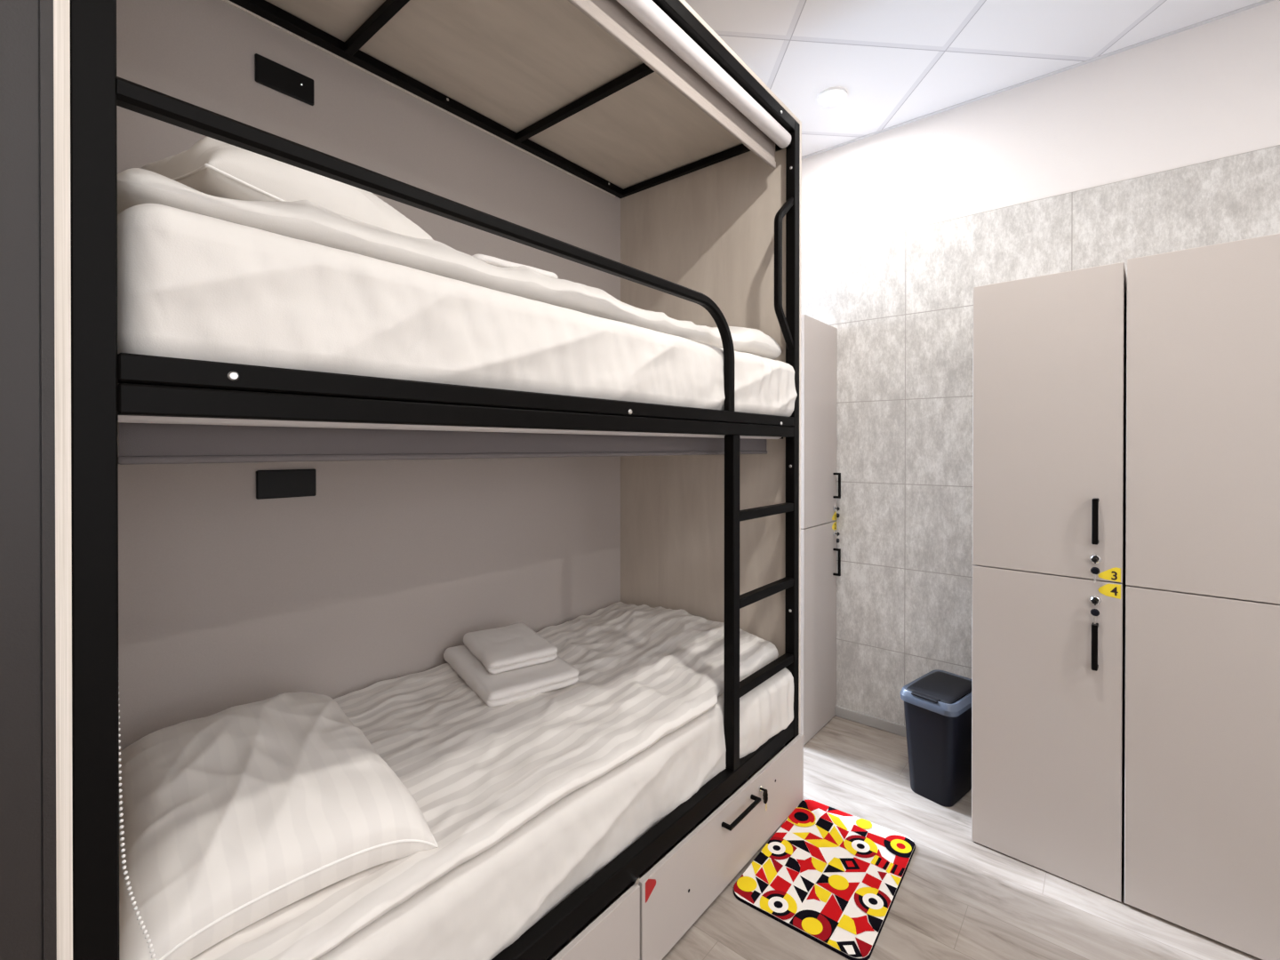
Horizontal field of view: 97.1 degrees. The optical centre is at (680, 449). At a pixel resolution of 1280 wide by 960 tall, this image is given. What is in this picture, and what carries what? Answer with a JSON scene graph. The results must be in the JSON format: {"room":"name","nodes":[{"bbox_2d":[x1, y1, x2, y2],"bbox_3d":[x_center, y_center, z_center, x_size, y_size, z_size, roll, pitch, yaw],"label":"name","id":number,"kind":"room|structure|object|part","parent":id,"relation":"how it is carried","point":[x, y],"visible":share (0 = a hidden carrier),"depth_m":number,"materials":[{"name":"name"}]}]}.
{"room":"dormitory","nodes":[
{"label":"dormitory","id":0,"kind":"room"},
{"bbox_2d":[0,0,56,959],"bbox_3d":[-0.965,-0.089,0.400,0.051,2.971,0.698,0,0,38],"label":"trim","id":1,"kind":"structure","parent":0,"point":[28,636],"depth_m":0.64,"materials":[{"name":"black laminate"}]},
{"bbox_2d":[545,715,1262,959],"bbox_3d":[0.659,1.428,0.346,4.800,0.060,4.545,0,0,38],"label":"floor","id":2,"kind":"structure","parent":0,"point":[957,897],"depth_m":1.72,"materials":[{"name":"grey laminate"}]},
{"bbox_2d":[53,0,803,959],"bbox_3d":[-0.498,0.048,1.734,1.040,2.687,1.992,0,0,38],"label":"bunk bed","id":3,"kind":"object","parent":2,"relation":"on","point":[520,132],"visible":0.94,"depth_m":1.75,"materials":[{"name":"black"}]},
{"bbox_3d":[-0.729,0.060,0.700,0.040,2.671,0.040,0,0,38],"label":"post","id":4,"kind":"part","parent":3,"relation":"part of","materials":[{"name":"black"}]},
{"bbox_3d":[-1.168,-1.093,1.671,0.011,0.080,0.150,0,0,38],"label":"socket plate","id":5,"kind":"part","parent":3,"relation":"part of","materials":[{"name":"black plastic"}]},
{"bbox_3d":[-1.168,0.100,1.677,0.011,0.083,0.152,0,0,38],"label":"socket plate","id":6,"kind":"part","parent":3,"relation":"part of","materials":[{"name":"black plastic"}]},
{"bbox_3d":[-0.903,0.044,2.045,0.018,2.651,1.992,0,0,38],"label":"panel","id":7,"kind":"part","parent":3,"relation":"part of","materials":[{"name":"grey laminate"}]},
{"bbox_3d":[-0.893,-1.244,2.033,0.004,0.006,1.880,0,0,38],"label":"trim","id":8,"kind":"part","parent":3,"relation":"part of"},
{"bbox_3d":[-0.271,-0.298,1.285,0.030,0.349,1.447,0,0,38],"label":"guard rail","id":9,"kind":"part","parent":3,"relation":"part of","materials":[{"name":"black metal"}]},
{"bbox_3d":[-0.879,-1.263,2.022,0.040,0.031,1.960,0,0,38],"label":"rail","id":10,"kind":"part","parent":3,"relation":"part of","materials":[{"name":"black"}]},
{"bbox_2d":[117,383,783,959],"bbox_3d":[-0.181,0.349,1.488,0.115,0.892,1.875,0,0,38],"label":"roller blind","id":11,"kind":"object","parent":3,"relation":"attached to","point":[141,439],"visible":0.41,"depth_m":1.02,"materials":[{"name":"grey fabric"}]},
{"bbox_3d":[-0.713,0.380,0.735,0.071,0.835,0.032,0,0,-3],"label":"bead chain","id":12,"kind":"part","parent":11,"relation":"part of","materials":[{"name":"white plastic"}]},
{"bbox_3d":[-0.143,-0.106,1.461,0.040,0.036,1.880,0,0,38],"label":"rail","id":13,"kind":"part","parent":3,"relation":"part of","materials":[{"name":"black metal"}]},
{"bbox_3d":[-0.143,-0.067,1.461,0.040,0.039,1.880,0,0,38],"label":"rail","id":14,"kind":"part","parent":3,"relation":"part of","materials":[{"name":"black metal"}]},
{"bbox_2d":[117,203,797,416],"bbox_3d":[-0.490,-0.228,1.749,0.972,0.241,1.908,0,0,38],"label":"mattress","id":15,"kind":"object","parent":3,"relation":"on","point":[191,285],"visible":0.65,"depth_m":0.97,"materials":[{"name":"white fabric"}]},
{"bbox_2d":[117,168,781,359],"bbox_3d":[-0.515,-0.413,1.767,0.910,0.133,1.895,0,0,38],"label":"duvet","id":16,"kind":"object","parent":15,"relation":"on","point":[308,220],"visible":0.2,"depth_m":1.08,"materials":[{"name":"white fabric"}]},
{"bbox_2d":[140,136,433,239],"bbox_3d":[-0.890,-0.524,1.276,0.663,0.279,0.460,0,0,36],"label":"pillow","id":17,"kind":"object","parent":16,"relation":"on","point":[211,166],"visible":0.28,"depth_m":1.02,"materials":[{"name":"white fabric"}]},
{"bbox_2d":[472,253,557,278],"bbox_3d":[-0.517,-0.455,1.549,0.302,0.058,0.252,0,0,44],"label":"folded towel","id":18,"kind":"object","parent":16,"relation":"on","point":[492,260],"visible":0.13,"depth_m":1.41,"materials":[{"name":"white fabric"}]},
{"bbox_3d":[-0.510,-1.288,1.739,0.969,0.016,1.960,0,0,38],"label":"roof panel","id":19,"kind":"part","parent":3,"relation":"part of","materials":[{"name":"brown wood"}]},
{"bbox_2d":[316,667,793,959],"bbox_3d":[-0.493,0.967,1.756,0.962,0.250,1.909,0,0,38],"label":"mattress","id":20,"kind":"object","parent":3,"relation":"on","point":[481,907],"visible":0.3,"depth_m":1.32,"materials":[{"name":"white fabric"}]},
{"bbox_2d":[190,601,778,959],"bbox_3d":[-0.512,0.777,1.765,0.925,0.132,1.900,0,0,38],"label":"duvet","id":21,"kind":"object","parent":20,"relation":"on","point":[476,772],"visible":0.61,"depth_m":1.55,"materials":[{"name":"white fabric"}]},
{"bbox_2d":[119,691,438,959],"bbox_3d":[-0.912,0.709,1.215,0.743,0.203,0.465,0,0,44],"label":"pillow","id":22,"kind":"object","parent":21,"relation":"on","point":[235,816],"visible":0.95,"depth_m":1.04,"materials":[{"name":"white fabric"}]},
{"bbox_2d":[443,645,578,707],"bbox_3d":[-0.591,0.741,1.944,0.312,0.065,0.471,0,0,-38],"label":"folded towel","id":23,"kind":"object","parent":21,"relation":"on","point":[507,687],"visible":0.64,"depth_m":1.80,"materials":[{"name":"white fabric"}]},
{"bbox_2d":[463,623,557,674],"bbox_3d":[-0.603,0.690,1.985,0.239,0.057,0.331,0,0,-37],"label":"folded towel","id":24,"kind":"object","parent":23,"relation":"on","point":[511,647],"visible":1,"depth_m":1.92,"materials":[{"name":"white fabric"}]},
{"bbox_3d":[-0.413,1.254,1.068,0.016,0.256,0.992,0,0,38],"label":"drawer","id":25,"kind":"part","parent":3,"relation":"part of","materials":[{"name":"beige laminate"}]},
{"bbox_3d":[-0.144,1.089,1.466,0.040,0.063,1.880,0,0,38],"label":"rail","id":26,"kind":"part","parent":3,"relation":"part of","materials":[{"name":"black metal"}]},
{"bbox_2d":[567,0,791,168],"bbox_3d":[-0.167,-1.171,1.472,0.077,0.128,1.875,0,0,38],"label":"roller blind","id":27,"kind":"object","parent":3,"relation":"attached to","point":[641,27],"visible":1,"depth_m":1.73,"materials":[{"name":"white fabric"}]},
{"bbox_3d":[0.090,0.043,2.528,0.968,2.682,0.016,0,0,38],"label":"panel","id":28,"kind":"part","parent":3,"relation":"part of","materials":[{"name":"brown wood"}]},
{"bbox_3d":[0.188,1.251,1.849,0.016,0.256,0.958,0,0,38],"label":"drawer","id":29,"kind":"part","parent":3,"relation":"part of","materials":[{"name":"beige laminate"}]},
{"bbox_3d":[-0.142,-1.257,1.456,0.040,0.043,1.880,0,0,38],"label":"rail","id":30,"kind":"part","parent":3,"relation":"part of","materials":[{"name":"black"}]},
{"bbox_3d":[0.172,0.504,1.874,0.040,1.105,0.040,0,0,38],"label":"ladder post","id":31,"kind":"part","parent":3,"relation":"part of","materials":[{"name":"black metal"}]},
{"bbox_3d":[0.200,1.169,1.823,0.035,0.012,0.188,0,0,38],"label":"handle","id":32,"kind":"part","parent":3,"relation":"part of","materials":[{"name":"black metal"}]},
{"bbox_3d":[0.405,-0.685,2.167,0.026,0.618,0.148,0,0,38],"label":"grab handle","id":33,"kind":"part","parent":3,"relation":"part of","materials":[{"name":"black metal"}]},
{"bbox_3d":[0.442,0.055,2.222,0.040,2.671,0.040,0,0,38],"label":"post","id":34,"kind":"part","parent":3,"relation":"part of","materials":[{"name":"black metal"}]},
{"bbox_2d":[800,314,840,744],"bbox_3d":[0.521,0.377,2.925,0.516,2.021,0.391,0,0,38],"label":"locker","id":35,"kind":"object","parent":2,"relation":"on","point":[819,515],"visible":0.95,"depth_m":2.76,"materials":[{"name":"beige laminate"}]},
{"bbox_3d":[0.691,0.878,2.797,0.016,1.012,0.391,0,0,38],"label":"door","id":36,"kind":"part","parent":35,"relation":"part of","materials":[{"name":"beige laminate"}]},
{"bbox_3d":[0.692,-0.132,2.793,0.016,1.002,0.391,0,0,38],"label":"door","id":37,"kind":"part","parent":35,"relation":"part of","materials":[{"name":"beige laminate"}]},
{"bbox_3d":[0.808,0.578,2.905,0.036,0.139,0.016,0,0,38],"label":"handle","id":38,"kind":"part","parent":35,"relation":"part of","materials":[{"name":"black metal"}]},
{"bbox_3d":[0.808,0.183,2.904,0.036,0.131,0.016,0,0,38],"label":"handle","id":39,"kind":"part","parent":35,"relation":"part of","materials":[{"name":"black metal"}]},
{"bbox_2d":[733,800,915,959],"bbox_3d":[0.496,1.386,1.883,0.446,0.011,0.606,0,0,38],"label":"floor mat","id":40,"kind":"object","parent":2,"relation":"on","point":[832,876],"visible":1,"depth_m":1.82,"materials":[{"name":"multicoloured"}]},
{"bbox_2d":[900,669,972,807],"bbox_3d":[1.091,1.178,2.334,0.343,0.424,0.235,0,0,-40],"label":"waste bin","id":41,"kind":"object","parent":2,"relation":"on","point":[938,703],"visible":0.91,"depth_m":2.23,"materials":[{"name":"black plastic"}]},
{"bbox_3d":[1.088,0.977,2.331,0.289,0.023,0.184,0,0,-40],"label":"swing lid","id":42,"kind":"part","parent":41,"relation":"part of","materials":[{"name":"black plastic"}]},
{"bbox_2d":[971,262,1127,902],"bbox_3d":[1.346,0.408,2.041,0.420,1.967,0.536,0,0,40],"label":"locker","id":43,"kind":"object","parent":2,"relation":"on","point":[1049,399],"visible":1,"depth_m":1.85,"materials":[{"name":"beige laminate"}]},
{"bbox_3d":[1.200,0.899,1.872,0.420,0.977,0.016,0,0,40],"label":"door","id":44,"kind":"part","parent":43,"relation":"part of","materials":[{"name":"beige laminate"}]},
{"bbox_3d":[1.201,-0.084,1.868,0.420,0.982,0.016,0,0,40],"label":"door","id":45,"kind":"part","parent":43,"relation":"part of","materials":[{"name":"beige laminate"}]},
{"bbox_3d":[1.292,0.612,1.758,0.016,0.140,0.036,0,0,40],"label":"handle","id":46,"kind":"part","parent":43,"relation":"part of","materials":[{"name":"black metal"}]},
{"bbox_3d":[1.293,0.222,1.757,0.016,0.140,0.036,0,0,40],"label":"handle","id":47,"kind":"part","parent":43,"relation":"part of","materials":[{"name":"black metal"}]},
{"bbox_2d":[1124,233,1279,959],"bbox_3d":[1.716,0.407,1.740,0.520,1.972,0.500,0,0,40],"label":"locker","id":48,"kind":"object","parent":2,"relation":"on","point":[1202,753],"visible":1,"depth_m":1.60,"materials":[{"name":"beige laminate"}]},
{"bbox_3d":[1.559,0.900,1.558,0.520,0.967,0.016,0,0,40],"label":"door","id":49,"kind":"part","parent":48,"relation":"part of","materials":[{"name":"beige laminate"}]},
{"bbox_3d":[1.560,-0.083,1.554,0.520,0.991,0.016,0,0,40],"label":"door","id":50,"kind":"part","parent":48,"relation":"part of","materials":[{"name":"beige laminate"}]},
{"bbox_2d":[684,0,1263,156],"bbox_3d":[0.662,-1.605,0.334,4.800,0.060,4.545,0,0,38],"label":"ceiling","id":51,"kind":"structure","parent":0,"point":[896,61],"depth_m":2.19,"materials":[{"name":"white tile"}]},
{"bbox_2d":[817,86,847,106],"bbox_3d":[0.681,-1.573,2.524,0.130,0.022,0.130,0,0,38],"label":"recessed light","id":52,"kind":"object","parent":51,"relation":"in","point":[836,95],"visible":1,"depth_m":2.50,"materials":[{"name":"white"}]},
{"bbox_2d":[801,0,1279,253],"bbox_3d":[2.015,-0.095,2.102,4.800,2.973,0.100,0,0,38],"label":"wall","id":53,"kind":"structure","parent":0,"point":[1211,91],"depth_m":2.35,"materials":[{"name":"white paint"}]},
{"bbox_2d":[835,705,906,736],"bbox_3d":[1.973,1.366,2.055,4.600,0.052,0.014,0,0,38],"label":"baseboard","id":54,"kind":"structure","parent":53,"relation":"attached to","point":[892,727],"depth_m":2.83,"materials":[{"name":"grey"}]},
{"bbox_2d":[801,0,1274,159],"bbox_3d":[1.981,-1.579,2.049,4.600,0.004,0.018,0,0,38],"label":"trim","id":55,"kind":"structure","parent":53,"relation":"attached to","point":[1263,2],"depth_m":2.35,"materials":[{"name":"white"}]},
{"bbox_2d":[801,144,1279,725],"bbox_3d":[1.981,0.165,2.059,4.600,2.455,0.010,0,0,38],"label":"cladding","id":56,"kind":"object","parent":53,"relation":"attached to","point":[900,304],"visible":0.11,"depth_m":2.68,"materials":[{"name":"tile"}]}
]}

